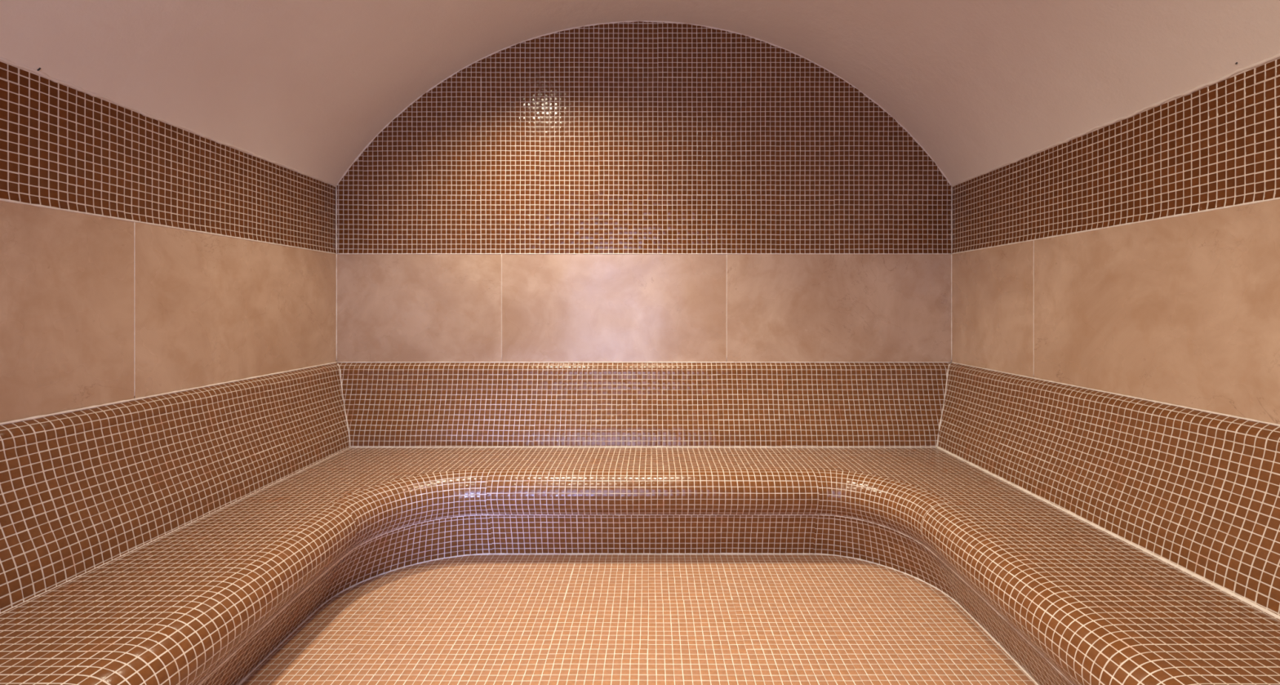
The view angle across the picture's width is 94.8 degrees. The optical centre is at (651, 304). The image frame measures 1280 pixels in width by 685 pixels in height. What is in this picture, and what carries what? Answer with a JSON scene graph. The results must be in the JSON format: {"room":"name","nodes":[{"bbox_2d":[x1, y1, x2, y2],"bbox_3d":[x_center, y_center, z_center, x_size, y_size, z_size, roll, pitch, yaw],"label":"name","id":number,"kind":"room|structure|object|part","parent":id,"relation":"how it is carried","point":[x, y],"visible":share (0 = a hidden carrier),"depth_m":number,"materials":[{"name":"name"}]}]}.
{"room":"spa","nodes":[
{"label":"spa","id":0,"kind":"room"},
{"bbox_2d":[0,61,337,422],"bbox_3d":[-1.734,0.268,0.994,0.124,1.865,4.288,0,0,0],"label":"wall","id":1,"kind":"structure","parent":0,"point":[140,255],"depth_m":1.92,"materials":[{"name":"beige tile"}]},
{"bbox_2d":[240,554,1035,684],"bbox_3d":[-0.039,1.150,1.041,3.474,0.100,4.382,0,0,0],"label":"floor","id":2,"kind":"structure","parent":0,"point":[486,619],"depth_m":2.00,"materials":[{"name":"tile"}]},
{"bbox_2d":[0,361,1279,684],"bbox_3d":[-0.039,0.703,1.044,3.273,0.802,4.175,0,0,0],"label":"tiled bench","id":3,"kind":"object","parent":2,"relation":"on","point":[1095,536],"visible":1,"depth_m":2.13,"materials":[{"name":"brown tile"}]},
{"bbox_3d":[-1.601,0.516,1.044,0.148,0.418,4.175,0,0,0],"label":"backrest","id":4,"kind":"part","parent":3,"relation":"part of","materials":[{"name":"brown tile"}]},
{"bbox_3d":[-0.039,0.516,3.057,3.273,0.418,0.148,0,0,0],"label":"backrest","id":5,"kind":"part","parent":3,"relation":"part of","materials":[{"name":"brown tile"}]},
{"bbox_3d":[1.523,0.516,1.044,0.148,0.418,4.175,0,0,0],"label":"backrest","id":6,"kind":"part","parent":3,"relation":"part of","materials":[{"name":"brown tile"}]},
{"bbox_2d":[0,0,1279,186],"bbox_3d":[-0.039,-1.103,1.041,3.432,0.974,4.282,0,0,0],"label":"ceiling","id":7,"kind":"structure","parent":0,"point":[304,87],"depth_m":2.30,"materials":[{"name":"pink paint"}]},
{"bbox_2d":[336,21,952,361],"bbox_3d":[-0.039,-0.180,3.191,3.474,2.760,0.122,0,0,0],"label":"wall","id":8,"kind":"structure","parent":0,"point":[637,191],"depth_m":3.13,"materials":[{"name":"beige tile"}]},
{"bbox_2d":[951,58,1279,424],"bbox_3d":[1.656,0.268,0.994,0.124,1.865,4.288,0,0,0],"label":"wall","id":9,"kind":"structure","parent":0,"point":[1138,255],"depth_m":1.92,"materials":[{"name":"beige tile"}]}
]}

